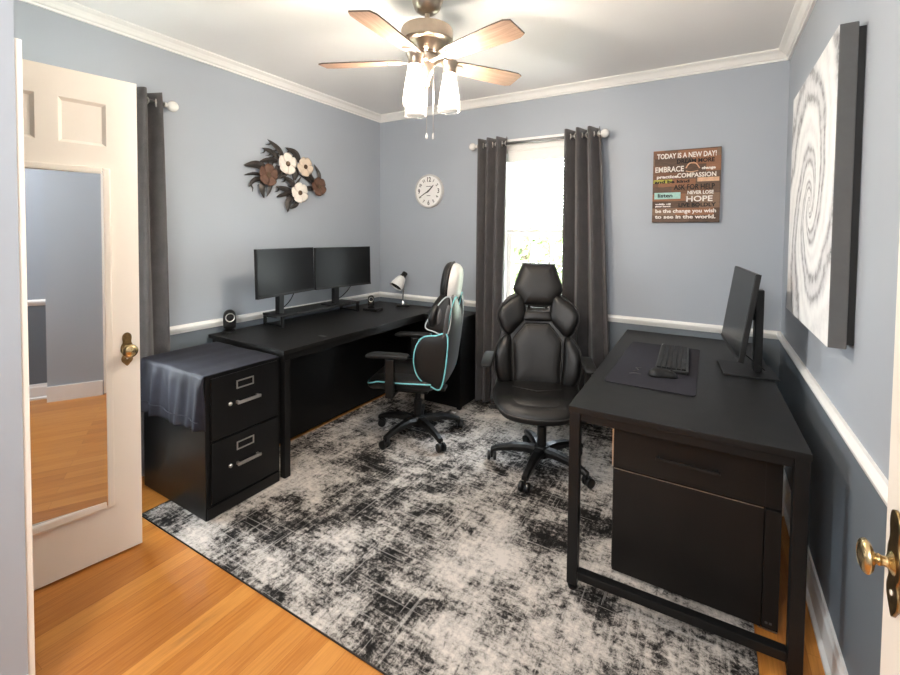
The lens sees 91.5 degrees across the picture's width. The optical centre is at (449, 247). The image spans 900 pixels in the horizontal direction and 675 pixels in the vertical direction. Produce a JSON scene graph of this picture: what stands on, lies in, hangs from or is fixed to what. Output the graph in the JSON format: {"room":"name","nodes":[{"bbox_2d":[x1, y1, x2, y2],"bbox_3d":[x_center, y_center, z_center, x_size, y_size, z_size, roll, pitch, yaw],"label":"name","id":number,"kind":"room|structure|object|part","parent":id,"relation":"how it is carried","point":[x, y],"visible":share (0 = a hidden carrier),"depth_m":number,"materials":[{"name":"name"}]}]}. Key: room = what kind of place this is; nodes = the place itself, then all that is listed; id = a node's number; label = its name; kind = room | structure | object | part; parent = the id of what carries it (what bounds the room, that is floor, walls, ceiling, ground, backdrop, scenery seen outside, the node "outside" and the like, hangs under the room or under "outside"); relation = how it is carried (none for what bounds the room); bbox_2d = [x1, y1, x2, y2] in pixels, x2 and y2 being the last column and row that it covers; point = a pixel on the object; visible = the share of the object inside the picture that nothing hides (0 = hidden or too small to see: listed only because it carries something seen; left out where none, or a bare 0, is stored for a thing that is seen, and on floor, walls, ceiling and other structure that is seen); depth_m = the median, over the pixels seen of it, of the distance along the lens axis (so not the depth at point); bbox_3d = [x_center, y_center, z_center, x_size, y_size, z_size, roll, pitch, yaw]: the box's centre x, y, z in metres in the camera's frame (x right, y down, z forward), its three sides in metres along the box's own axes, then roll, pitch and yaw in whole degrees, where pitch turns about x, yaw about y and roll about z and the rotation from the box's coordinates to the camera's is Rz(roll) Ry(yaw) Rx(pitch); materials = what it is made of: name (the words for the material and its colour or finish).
{"room":"home office","nodes":[
{"label":"home office","id":0,"kind":"room"},
{"bbox_2d":[0,0,27,674],"bbox_3d":[-2.175,0.094,0.795,1.245,2.515,1.730,2,2,31],"label":"wall","id":1,"kind":"structure","parent":0,"point":[13,597],"depth_m":1.21,"materials":[{"name":"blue paint"}]},
{"bbox_2d":[14,38,34,674],"bbox_3d":[-1.509,0.278,1.420,0.719,2.120,0.018,2,2,31],"label":"trim","id":2,"kind":"structure","parent":1,"relation":"attached to","point":[17,42],"depth_m":1.24,"materials":[{"name":"beige paint"}]},
{"bbox_2d":[22,59,141,589],"bbox_3d":[-1.539,0.310,1.681,0.102,2.014,0.590,2,2,41],"label":"door","id":3,"kind":"structure","parent":1,"relation":"in","point":[80,128],"depth_m":1.76,"materials":[{"name":"beige paint"}]},
{"bbox_3d":[-1.542,-0.499,1.673,0.012,0.173,0.365,2,2,41],"label":"panel moulding","id":4,"kind":"part","parent":3,"relation":"part of","materials":[{"name":"beige paint"}]},
{"bbox_2d":[24,161,114,535],"bbox_3d":[-1.545,0.387,1.697,0.028,1.420,0.383,2,2,41],"label":"mirror","id":5,"kind":"object","parent":3,"relation":"attached to","point":[70,205],"depth_m":1.74,"materials":[{"name":"clear mirror"}]},
{"bbox_3d":[-1.363,0.437,1.860,0.063,0.057,0.057,2,2,41],"label":"knob","id":6,"kind":"part","parent":3,"relation":"part of","materials":[{"name":"gold metal"}]},
{"bbox_2d":[13,0,379,350],"bbox_3d":[-1.445,0.025,3.115,0.120,2.515,3.004,2,2,31],"label":"wall","id":7,"kind":"structure","parent":0,"point":[224,120],"depth_m":2.92,"materials":[{"name":"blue paint"}]},
{"bbox_2d":[147,99,178,111],"bbox_3d":[-1.891,-0.806,2.104,0.106,0.062,1.099,2,2,31],"label":"curtain rod","id":8,"kind":"object","parent":7,"relation":"attached to","point":[172,106],"visible":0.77,"depth_m":2.51,"materials":[{"name":"silver metal"}]},
{"bbox_2d":[136,87,169,475],"bbox_3d":[-1.707,0.203,2.421,0.117,2.140,0.298,2,2,31],"label":"curtain","id":9,"kind":"object","parent":8,"relation":"hanging from","point":[154,318],"visible":0.4,"depth_m":2.47,"materials":[{"name":"grey fabric"}]},
{"bbox_3d":[-1.873,-0.806,2.093,0.021,0.020,0.950,2,2,31],"label":"rod","id":10,"kind":"part","parent":8,"relation":"part of","materials":[{"name":"silver metal"}]},
{"bbox_2d":[20,0,380,122],"bbox_3d":[-1.385,-1.198,2.976,0.062,0.060,2.884,2,2,31],"label":"trim","id":11,"kind":"structure","parent":7,"relation":"attached to","point":[68,8],"depth_m":2.62,"materials":[{"name":"white wood"}]},
{"bbox_2d":[170,292,379,334],"bbox_3d":[-1.419,0.489,3.041,0.024,0.050,2.884,2,2,31],"label":"trim","id":12,"kind":"structure","parent":7,"relation":"attached to","point":[195,326],"depth_m":2.98,"materials":[{"name":"white wood"}]},
{"bbox_2d":[244,139,326,211],"bbox_3d":[-1.214,-0.522,3.289,0.062,0.513,0.724,2,2,31],"label":"wall sculpture","id":13,"kind":"object","parent":7,"relation":"attached to","point":[268,175],"visible":1,"depth_m":3.28,"materials":[{"name":"metal"}]},
{"bbox_2d":[34,393,824,674],"bbox_3d":[-0.518,1.385,1.543,3.431,0.080,4.854,2,2,31],"label":"floor","id":14,"kind":"structure","parent":0,"point":[154,606],"depth_m":1.56,"materials":[{"name":"brown wood"}]},
{"bbox_2d":[142,392,758,674],"bbox_3d":[0.144,1.317,2.460,2.593,0.007,2.246,2,2,31],"label":"area rug","id":15,"kind":"object","parent":14,"relation":"on","point":[411,558],"visible":0.65,"depth_m":1.90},
{"bbox_2d":[144,357,279,521],"bbox_3d":[-1.293,0.952,2.403,0.628,0.700,0.416,2,2,31],"label":"file cabinet","id":16,"kind":"object","parent":15,"relation":"on","point":[208,473],"visible":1,"depth_m":2.23,"materials":[{"name":"black metal"}]},
{"bbox_2d":[140,342,278,431],"bbox_3d":[-1.317,0.739,2.384,0.595,0.284,0.456,2,2,31],"label":"draped cloth","id":17,"kind":"object","parent":16,"relation":"on","point":[171,383],"visible":0.97,"depth_m":2.27,"materials":[{"name":"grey fabric"}]},
{"bbox_3d":[-1.049,0.776,2.255,0.012,0.302,0.372,2,2,31],"label":"drawer","id":18,"kind":"part","parent":16,"relation":"part of","materials":[{"name":"black paint"}]},
{"bbox_3d":[-1.052,1.087,2.265,0.012,0.300,0.372,2,2,31],"label":"drawer","id":19,"kind":"part","parent":16,"relation":"part of","materials":[{"name":"black paint"}]},
{"bbox_3d":[-1.032,0.774,2.245,0.028,0.016,0.132,2,2,31],"label":"handle","id":20,"kind":"part","parent":16,"relation":"part of","materials":[{"name":"silver metal"}]},
{"bbox_3d":[-1.035,1.086,2.255,0.028,0.016,0.132,2,2,31],"label":"handle","id":21,"kind":"part","parent":16,"relation":"part of","materials":[{"name":"silver metal"}]},
{"bbox_2d":[208,301,430,478],"bbox_3d":[-0.807,0.909,3.353,0.730,0.733,1.683,2,2,31],"label":"computer desk","id":22,"kind":"object","parent":15,"relation":"on","point":[325,371],"visible":0.62,"depth_m":3.13,"materials":[{"name":"black laminate"}]},
{"bbox_2d":[222,309,236,332],"bbox_3d":[-1.453,0.482,2.889,0.086,0.147,0.092,-1,2,-31],"label":"speaker","id":23,"kind":"object","parent":22,"relation":"on","point":[229,317],"visible":1,"depth_m":2.86},
{"bbox_3d":[-0.934,0.969,2.483,0.040,0.668,0.040,2,2,31],"label":"leg","id":24,"kind":"part","parent":22,"relation":"part of","materials":[{"name":"black wood"}]},
{"bbox_2d":[263,299,359,327],"bbox_3d":[-1.048,0.500,3.404,0.210,0.085,0.775,2,2,31],"label":"monitor stand","id":25,"kind":"object","parent":22,"relation":"on","point":[312,307],"visible":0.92,"depth_m":3.31,"materials":[{"name":"black laminate"}]},
{"bbox_3d":[-1.161,0.519,3.034,0.018,0.070,0.018,2,2,31],"label":"leg","id":26,"kind":"part","parent":25,"relation":"part of","materials":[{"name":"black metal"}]},
{"bbox_2d":[254,247,314,317],"bbox_3d":[-1.166,0.236,2.995,0.161,0.467,0.534,1,2,22],"label":"monitor","id":27,"kind":"object","parent":25,"relation":"on","point":[279,272],"visible":1,"depth_m":2.94,"materials":[{"name":"black plastic"}]},
{"bbox_3d":[-1.181,0.299,3.038,0.036,0.322,0.048,1,2,22],"label":"stand post","id":28,"kind":"part","parent":27,"relation":"part of","materials":[{"name":"black plastic"}]},
{"bbox_2d":[314,246,370,305],"bbox_3d":[-0.895,0.224,3.498,0.182,0.463,0.538,2,2,37],"label":"monitor","id":29,"kind":"object","parent":25,"relation":"on","point":[334,267],"visible":0.98,"depth_m":3.43,"materials":[{"name":"black plastic"}]},
{"bbox_3d":[-0.923,0.285,3.528,0.036,0.322,0.048,2,2,37],"label":"stand post","id":30,"kind":"part","parent":29,"relation":"part of","materials":[{"name":"black plastic"}]},
{"bbox_3d":[-0.802,0.936,3.351,0.008,0.653,1.563,2,2,31],"label":"panel","id":31,"kind":"part","parent":22,"relation":"part of","materials":[{"name":"black wood"}]},
{"bbox_2d":[363,307,382,311],"bbox_3d":[-0.657,0.525,3.728,0.132,0.022,0.110,1,2,23],"label":"storage box","id":32,"kind":"object","parent":22,"relation":"on","point":[375,309],"visible":0.9,"depth_m":3.70,"materials":[{"name":"black plastic"}]},
{"bbox_2d":[367,295,374,307],"bbox_3d":[-0.675,0.460,3.752,0.062,0.106,0.066,0,2,-9],"label":"speaker","id":33,"kind":"object","parent":32,"relation":"on","point":[371,297],"visible":1,"depth_m":3.73},
{"bbox_2d":[390,271,409,306],"bbox_3d":[-0.447,0.374,3.938,0.176,0.315,0.126,-1,2,-33],"label":"desk lamp","id":34,"kind":"object","parent":22,"relation":"on","point":[398,283],"visible":1,"depth_m":3.93,"materials":[{"name":"white plastic"}]},
{"bbox_3d":[-0.471,0.321,3.935,0.120,0.141,0.139,2,2,31],"label":"lamp shade","id":35,"kind":"part","parent":34,"relation":"part of","materials":[{"name":"white ceramic"}]},
{"bbox_3d":[-0.388,0.912,4.047,0.620,0.643,0.006,2,2,31],"label":"panel","id":36,"kind":"part","parent":22,"relation":"part of","materials":[{"name":"black wood"}]},
{"bbox_2d":[365,261,463,452],"bbox_3d":[-0.231,0.690,3.046,0.636,1.202,0.672,1,2,11],"label":"gaming chair","id":37,"kind":"object","parent":15,"relation":"on","point":[434,356],"visible":1,"depth_m":2.81,"materials":[{"name":"black leather"}]},
{"bbox_3d":[-0.366,0.827,2.853,0.060,0.250,0.198,1,2,11],"label":"armrest post","id":38,"kind":"part","parent":37,"relation":"part of","materials":[{"name":"black plastic"}]},
{"bbox_3d":[-0.382,1.194,3.111,0.270,0.068,0.060,1,2,21],"label":"leg","id":39,"kind":"part","parent":37,"relation":"part of","materials":[{"name":"black plastic"}]},
{"bbox_2d":[378,361,414,373],"bbox_3d":[-0.285,0.847,3.061,0.417,0.041,0.340,1,2,11],"label":"seat cushion","id":40,"kind":"object","parent":37,"relation":"on","point":[401,367],"depth_m":3.01,"materials":[{"name":"black leather"}]},
{"bbox_3d":[-0.332,1.201,2.918,0.060,0.068,0.270,2,2,39],"label":"leg","id":41,"kind":"part","parent":37,"relation":"part of","materials":[{"name":"black plastic"}]},
{"bbox_3d":[-0.292,0.897,3.064,0.510,0.129,0.527,1,2,11],"label":"seat","id":42,"kind":"part","parent":37,"relation":"part of","materials":[{"name":"black leather"}]},
{"bbox_3d":[-0.284,0.814,3.283,0.060,0.250,0.198,1,2,11],"label":"armrest post","id":43,"kind":"part","parent":37,"relation":"part of","materials":[{"name":"black plastic"}]},
{"bbox_3d":[-0.132,1.204,2.906,0.060,0.068,0.270,-1,2,-33],"label":"leg","id":44,"kind":"part","parent":37,"relation":"part of","materials":[{"name":"black plastic"}]},
{"bbox_3d":[-0.122,0.722,2.791,0.221,0.362,0.047,1,2,11],"label":"panel","id":45,"kind":"part","parent":37,"relation":"part of","materials":[{"name":"black leather"}]},
{"bbox_3d":[-0.072,0.432,2.796,0.162,0.239,0.062,1,2,11],"label":"panel","id":46,"kind":"part","parent":37,"relation":"part of","materials":[{"name":"black leather"}]},
{"bbox_3d":[-0.030,0.617,3.005,0.132,0.607,0.503,1,2,11],"label":"backrest","id":47,"kind":"part","parent":37,"relation":"part of","materials":[{"name":"black leather"}]},
{"bbox_3d":[-0.060,1.198,3.092,0.270,0.068,0.060,0,2,-15],"label":"leg","id":48,"kind":"part","parent":37,"relation":"part of","materials":[{"name":"black plastic"}]},
{"bbox_2d":[424,311,475,409],"bbox_3d":[0.013,0.909,3.657,0.356,0.728,0.319,2,2,31],"label":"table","id":49,"kind":"object","parent":15,"relation":"on","point":[460,390],"visible":0.46,"depth_m":3.52,"materials":[{"name":"black laminate"}]},
{"bbox_3d":[-0.071,0.917,3.536,0.316,0.692,0.014,2,2,31],"label":"panel","id":50,"kind":"part","parent":49,"relation":"part of","materials":[{"name":"black wood"}]},
{"bbox_3d":[0.077,0.928,3.454,0.030,0.706,0.032,2,2,31],"label":"leg","id":51,"kind":"part","parent":49,"relation":"part of","materials":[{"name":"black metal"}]},
{"bbox_3d":[0.155,0.918,3.572,0.012,0.692,0.247,2,2,31],"label":"panel","id":52,"kind":"part","parent":49,"relation":"part of","materials":[{"name":"black wood"}]},
{"bbox_2d":[481,263,596,493],"bbox_3d":[0.532,0.713,2.670,0.673,1.197,0.752,1,2,11],"label":"gaming chair","id":53,"kind":"object","parent":15,"relation":"on","point":[537,359],"visible":0.96,"depth_m":2.78,"materials":[{"name":"black leather"}]},
{"bbox_3d":[0.321,0.838,2.742,0.198,0.250,0.060,1,2,11],"label":"armrest post","id":54,"kind":"part","parent":53,"relation":"part of","materials":[{"name":"black plastic"}]},
{"bbox_3d":[0.383,1.217,2.666,0.270,0.068,0.060,1,2,11],"label":"leg","id":55,"kind":"part","parent":53,"relation":"part of","materials":[{"name":"black plastic"}]},
{"bbox_3d":[0.529,1.214,2.803,0.060,0.068,0.270,0,2,-7],"label":"leg","id":56,"kind":"part","parent":53,"relation":"part of","materials":[{"name":"black plastic"}]},
{"bbox_3d":[0.468,1.224,2.485,0.060,0.068,0.270,2,2,29],"label":"leg","id":57,"kind":"part","parent":53,"relation":"part of","materials":[{"name":"black plastic"}]},
{"bbox_3d":[0.524,0.919,2.649,0.527,0.129,0.510,1,2,11],"label":"seat","id":58,"kind":"part","parent":53,"relation":"part of","materials":[{"name":"black leather"}]},
{"bbox_2d":[512,322,561,383],"bbox_3d":[0.561,0.694,2.823,0.319,0.400,0.127,1,2,11],"label":"cushion","id":59,"kind":"object","parent":53,"relation":"on","point":[536,346],"depth_m":2.80,"materials":[{"name":"black leather"}]},
{"bbox_2d":[513,380,561,407],"bbox_3d":[0.526,0.868,2.654,0.340,0.041,0.417,1,2,11],"label":"seat cushion","id":60,"kind":"object","parent":53,"relation":"on","point":[526,393],"depth_m":2.56,"materials":[{"name":"black leather"}]},
{"bbox_3d":[0.572,0.627,2.873,0.503,0.607,0.188,1,2,11],"label":"backrest","id":61,"kind":"part","parent":53,"relation":"part of","materials":[{"name":"black leather"}]},
{"bbox_3d":[0.704,1.219,2.706,0.270,0.068,0.060,0,2,-25],"label":"leg","id":62,"kind":"part","parent":53,"relation":"part of","materials":[{"name":"black plastic"}]},
{"bbox_3d":[0.667,1.225,2.510,0.060,0.068,0.270,-1,3,-43],"label":"leg","id":63,"kind":"part","parent":53,"relation":"part of","materials":[{"name":"black plastic"}]},
{"bbox_3d":[0.751,0.845,2.660,0.198,0.250,0.060,1,2,11],"label":"armrest post","id":64,"kind":"part","parent":53,"relation":"part of","materials":[{"name":"black plastic"}]},
{"bbox_2d":[611,428,784,633],"bbox_3d":[1.042,1.031,1.887,0.566,0.635,0.580,2,2,31],"label":"drawer pedestal","id":65,"kind":"object","parent":15,"relation":"on","point":[698,524],"visible":0.87,"depth_m":1.64,"materials":[{"name":"brown laminate"}]},
{"bbox_3d":[0.891,0.820,1.648,0.215,0.010,0.026,2,2,31],"label":"handle","id":66,"kind":"part","parent":65,"relation":"part of","materials":[{"name":"black plastic"}]},
{"bbox_3d":[0.891,1.124,1.683,0.504,0.426,0.020,2,2,31],"label":"door","id":67,"kind":"part","parent":65,"relation":"part of","materials":[{"name":"brown laminate"}]},
{"bbox_3d":[0.916,0.818,1.660,0.554,0.173,0.020,2,2,31],"label":"drawer","id":68,"kind":"part","parent":65,"relation":"part of","materials":[{"name":"brown laminate"}]},
{"bbox_2d":[566,329,812,674],"bbox_3d":[1.174,0.972,2.223,0.743,0.735,1.591,2,2,30],"label":"computer desk","id":69,"kind":"object","parent":14,"relation":"on","point":[751,418],"visible":0.84,"depth_m":1.61,"materials":[{"name":"black laminate"}]},
{"bbox_3d":[0.489,0.980,1.724,0.040,0.683,0.040,2,2,30],"label":"leg","id":70,"kind":"part","parent":69,"relation":"part of","materials":[{"name":"black metal"}]},
{"bbox_2d":[604,342,699,396],"bbox_3d":[1.073,0.599,2.262,0.369,0.005,0.859,2,2,31],"label":"desk mat","id":71,"kind":"object","parent":69,"relation":"on","point":[632,368],"visible":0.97,"depth_m":2.10,"materials":[{"name":"fabric"}]},
{"bbox_2d":[648,367,677,378],"bbox_3d":[0.999,0.585,2.057,0.128,0.038,0.065,1,2,11],"label":"computer mouse","id":72,"kind":"object","parent":71,"relation":"on","point":[656,372],"visible":1,"depth_m":2.03,"materials":[{"name":"black plastic"}]},
{"bbox_2d":[655,344,688,374],"bbox_3d":[1.183,0.584,2.322,0.144,0.026,0.507,2,2,29],"label":"keyboard","id":73,"kind":"object","parent":71,"relation":"on","point":[676,358],"visible":0.98,"depth_m":2.26,"materials":[{"name":"black plastic"}]},
{"bbox_3d":[1.177,0.645,2.212,0.731,0.032,1.575,2,2,30],"label":"rail","id":74,"kind":"part","parent":69,"relation":"part of","materials":[{"name":"black wood"}]},
{"bbox_2d":[717,266,780,381],"bbox_3d":[1.490,0.359,2.203,0.225,0.497,0.598,1,2,26],"label":"monitor","id":75,"kind":"object","parent":69,"relation":"on","point":[745,305],"visible":1,"depth_m":2.12,"materials":[{"name":"black plastic"}]},
{"bbox_3d":[1.506,0.404,2.141,0.036,0.397,0.048,1,2,26],"label":"stand post","id":76,"kind":"part","parent":75,"relation":"part of","materials":[{"name":"black plastic"}]},
{"bbox_3d":[1.095,1.000,1.379,0.040,0.689,0.040,2,2,30],"label":"leg","id":77,"kind":"part","parent":69,"relation":"part of","materials":[{"name":"black metal"}]},
{"bbox_2d":[71,0,795,113],"bbox_3d":[-0.491,-1.209,1.458,3.431,0.080,4.854,2,2,31],"label":"ceiling","id":78,"kind":"structure","parent":0,"point":[563,41],"depth_m":2.46,"materials":[{"name":"paint"}]},
{"bbox_2d":[318,0,524,138],"bbox_3d":[-0.111,-0.840,1.994,0.986,0.685,0.965,2,2,31],"label":"ceiling fan","id":79,"kind":"object","parent":78,"relation":"hanging from","point":[422,40],"visible":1,"depth_m":1.94,"materials":[{"name":"wood"}]},
{"bbox_3d":[-0.414,-0.863,2.062,0.390,0.006,0.124,1,13,8],"label":"blade","id":80,"kind":"part","parent":79,"relation":"part of","materials":[{"name":"brown wood"}]},
{"bbox_3d":[-0.242,-0.850,1.741,0.124,0.006,0.390,14,7,25],"label":"blade","id":81,"kind":"part","parent":79,"relation":"part of","materials":[{"name":"brown wood"}]},
{"bbox_3d":[-0.155,-0.738,1.930,0.048,0.115,0.048,2,2,31],"label":"bulb","id":82,"kind":"part","parent":79,"relation":"part of","materials":[{"name":"white glass"}]},
{"bbox_2d":[406,51,423,67],"bbox_3d":[-0.154,-0.831,1.927,0.080,0.060,0.080,2,2,31],"label":"socket","id":83,"kind":"object","parent":79,"relation":"attached to","point":[415,58],"depth_m":1.90,"materials":[{"name":"gold metal"}]},
{"bbox_2d":[408,67,421,81],"bbox_3d":[-0.164,-0.837,2.109,0.080,0.060,0.080,2,2,31],"label":"bulb","id":84,"kind":"object","parent":79,"relation":"attached to","point":[409,68],"depth_m":2.09,"materials":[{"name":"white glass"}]},
{"bbox_3d":[-0.165,-0.744,2.112,0.048,0.115,0.048,2,2,31],"label":"bulb","id":85,"kind":"part","parent":79,"relation":"part of","materials":[{"name":"white glass"}]},
{"bbox_3d":[-0.161,-0.869,2.325,0.124,0.006,0.390,-11,4,-10],"label":"blade","id":86,"kind":"part","parent":79,"relation":"part of","materials":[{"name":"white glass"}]},
{"bbox_3d":[-0.107,-0.656,2.007,0.002,0.262,0.003,2,2,31],"label":"pull chain","id":87,"kind":"part","parent":79,"relation":"part of","materials":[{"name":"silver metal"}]},
{"bbox_3d":[-0.077,-0.656,2.010,0.002,0.262,0.003,2,2,31],"label":"pull chain","id":88,"kind":"part","parent":79,"relation":"part of","materials":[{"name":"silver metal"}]},
{"bbox_3d":[-0.042,-0.850,2.024,0.089,0.046,0.014,0,2,-3],"label":"lamp arm","id":89,"kind":"part","parent":79,"relation":"part of","materials":[{"name":"silver metal"}]},
{"bbox_3d":[-0.003,-0.740,2.030,0.048,0.115,0.048,2,2,31],"label":"bulb","id":90,"kind":"part","parent":79,"relation":"part of","materials":[{"name":"white glass"}]},
{"bbox_2d":[441,59,457,75],"bbox_3d":[-0.002,-0.832,2.027,0.080,0.060,0.080,2,2,31],"label":"socket","id":91,"kind":"object","parent":79,"relation":"attached to","point":[449,66],"depth_m":2.00,"materials":[{"name":"gold metal"}]},
{"bbox_3d":[0.117,-0.849,1.806,0.390,0.006,0.124,2,-8,44],"label":"blade","id":92,"kind":"part","parent":79,"relation":"part of","materials":[{"name":"brown wood"}]},
{"bbox_3d":[0.167,-0.860,2.167,0.390,0.006,0.124,0,-9,-28],"label":"blade","id":93,"kind":"part","parent":79,"relation":"part of","materials":[{"name":"brown wood"}]},
{"bbox_2d":[379,60,789,388],"bbox_3d":[0.698,0.034,3.515,3.151,2.515,0.120,2,2,31],"label":"wall","id":94,"kind":"structure","parent":0,"point":[675,271],"depth_m":3.05,"materials":[{"name":"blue paint"}]},
{"bbox_2d":[415,174,443,207],"bbox_3d":[-0.190,-0.508,3.943,0.300,0.300,0.030,2,2,31],"label":"wall clock","id":95,"kind":"object","parent":94,"relation":"attached to","point":[429,189],"visible":1,"depth_m":3.93,"materials":[{"name":"grey plastic"}]},
{"bbox_2d":[502,134,563,301],"bbox_3d":[0.710,-0.102,3.475,0.795,1.530,0.170,2,2,31],"label":"window","id":96,"kind":"structure","parent":94,"relation":"in","point":[508,262],"depth_m":3.56,"materials":[{"name":"white wood"}]},
{"bbox_3d":[0.719,0.245,3.508,0.555,0.735,0.030,2,2,31],"label":"sash","id":97,"kind":"part","parent":96,"relation":"part of","materials":[{"name":"clear glass"}]},
{"bbox_2d":[507,148,563,232],"bbox_3d":[0.707,-0.439,3.453,0.543,0.645,0.036,2,2,31],"label":"window blind","id":98,"kind":"object","parent":96,"relation":"attached to","point":[551,154],"visible":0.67,"depth_m":3.46,"materials":[{"name":"white plastic"}]},
{"bbox_3d":[0.704,-0.128,3.463,0.539,0.023,0.026,2,2,31],"label":"rail","id":99,"kind":"part","parent":98,"relation":"part of","materials":[{"name":"white plastic"}]},
{"bbox_3d":[0.742,-0.423,3.512,0.555,0.680,0.030,2,2,31],"label":"sash","id":100,"kind":"part","parent":96,"relation":"part of","materials":[{"name":"glass"}]},
{"bbox_2d":[469,129,608,150],"bbox_3d":[0.653,-0.819,3.379,1.114,0.062,0.120,2,2,31],"label":"curtain rod","id":101,"kind":"object","parent":94,"relation":"attached to","point":[604,133],"visible":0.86,"depth_m":3.31,"materials":[{"name":"silver metal"}]},
{"bbox_2d":[475,136,508,403],"bbox_3d":[0.338,0.194,3.559,0.262,2.145,0.120,2,2,31],"label":"curtain","id":102,"kind":"object","parent":101,"relation":"hanging from","point":[491,160],"visible":0.93,"depth_m":3.55,"materials":[{"name":"grey fabric"}]},
{"bbox_3d":[0.638,-0.818,3.353,0.964,0.020,0.021,2,2,31],"label":"rod","id":103,"kind":"part","parent":101,"relation":"part of","materials":[{"name":"silver metal"}]},
{"bbox_2d":[562,126,610,429],"bbox_3d":[0.994,0.214,3.168,0.369,2.145,0.120,2,2,31],"label":"curtain","id":104,"kind":"object","parent":101,"relation":"hanging from","point":[584,280],"visible":0.76,"depth_m":3.15,"materials":[{"name":"grey fabric"}]},
{"bbox_2d":[380,292,780,339],"bbox_3d":[0.656,0.496,3.468,3.151,0.050,0.024,2,2,31],"label":"trim","id":105,"kind":"structure","parent":94,"relation":"attached to","point":[770,334],"depth_m":3.02,"materials":[{"name":"white wood"}]},
{"bbox_2d":[380,48,787,122],"bbox_3d":[0.664,-1.191,3.396,3.151,0.060,0.062,2,2,31],"label":"trim","id":106,"kind":"structure","parent":94,"relation":"attached to","point":[773,55],"depth_m":3.12,"materials":[{"name":"white wood"}]},
{"bbox_2d":[652,146,721,222],"bbox_3d":[1.560,-0.408,2.901,0.395,0.483,0.030,2,2,31],"label":"sign","id":107,"kind":"object","parent":94,"relation":"attached to","point":[686,182],"visible":1,"depth_m":2.89,"materials":[{"name":"brown wood"}]},
{"bbox_2d":[779,0,899,674],"bbox_3d":[0.920,0.129,0.697,0.120,2.515,4.734,2,2,31],"label":"wall","id":108,"kind":"structure","parent":0,"point":[845,507],"depth_m":1.26,"materials":[{"name":"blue paint"}]},
{"bbox_2d":[779,0,816,59],"bbox_3d":[0.824,-1.099,0.652,0.062,0.060,4.614,2,2,31],"label":"trim","id":109,"kind":"structure","parent":108,"relation":"attached to","point":[802,9],"depth_m":2.24,"materials":[{"name":"white wood"}]},
{"bbox_2d":[782,470,847,674],"bbox_3d":[0.813,1.323,0.723,0.028,0.124,4.614,2,2,31],"label":"baseboard","id":110,"kind":"structure","parent":108,"relation":"attached to","point":[833,663],"depth_m":1.53,"materials":[{"name":"white wood"}]},
{"bbox_2d":[786,21,866,348],"bbox_3d":[1.404,-0.190,1.673,0.064,0.974,0.850,2,2,31],"label":"canvas painting","id":111,"kind":"object","parent":108,"relation":"attached to","point":[828,108],"visible":1,"depth_m":1.37,"materials":[{"name":"white fabric"}]},
{"bbox_3d":[1.424,-0.189,1.661,0.018,0.950,0.826,2,2,31],"label":"hanging frame","id":112,"kind":"part","parent":111,"relation":"part of","materials":[{"name":"black wood"}]},
{"bbox_2d":[776,332,887,505],"bbox_3d":[0.823,0.589,0.698,0.024,0.050,4.614,2,2,31],"label":"trim","id":113,"kind":"structure","parent":108,"relation":"attached to","point":[873,472],"depth_m":1.32,"materials":[{"name":"white wood"}]},
{"bbox_3d":[0.417,0.144,0.100,0.131,2.515,0.363,2,2,31],"label":"wall","id":114,"kind":"structure","parent":0,"visible":0},
{"bbox_2d":[856,229,899,674],"bbox_3d":[0.524,0.369,0.466,0.076,2.018,0.360,2,2,31],"label":"door","id":115,"kind":"structure","parent":114,"relation":"in","point":[867,559],"depth_m":0.59,"materials":[{"name":"beige paint"}]},
{"bbox_3d":[0.575,0.421,0.593,0.036,0.044,0.044,2,2,31],"label":"knob","id":116,"kind":"part","parent":115,"relation":"part of","materials":[{"name":"gold metal"}]},
{"label":"outside","id":117,"kind":"structure","parent":0,"visible":0},
{"bbox_3d":[1.852,1.637,7.093,24.000,0.100,30.000,2,2,31],"label":"lawn","id":118,"kind":"structure","parent":117,"visible":0},
{"bbox_2d":[512,160,563,293],"bbox_3d":[1.144,0.069,6.773,2.260,3.050,2.285,2,2,31],"label":"leafy tree","id":119,"kind":"object","parent":118,"relation":"on","point":[542,243],"visible":0.11,"depth_m":6.21,"materials":[{"name":"green plant"}]}
]}

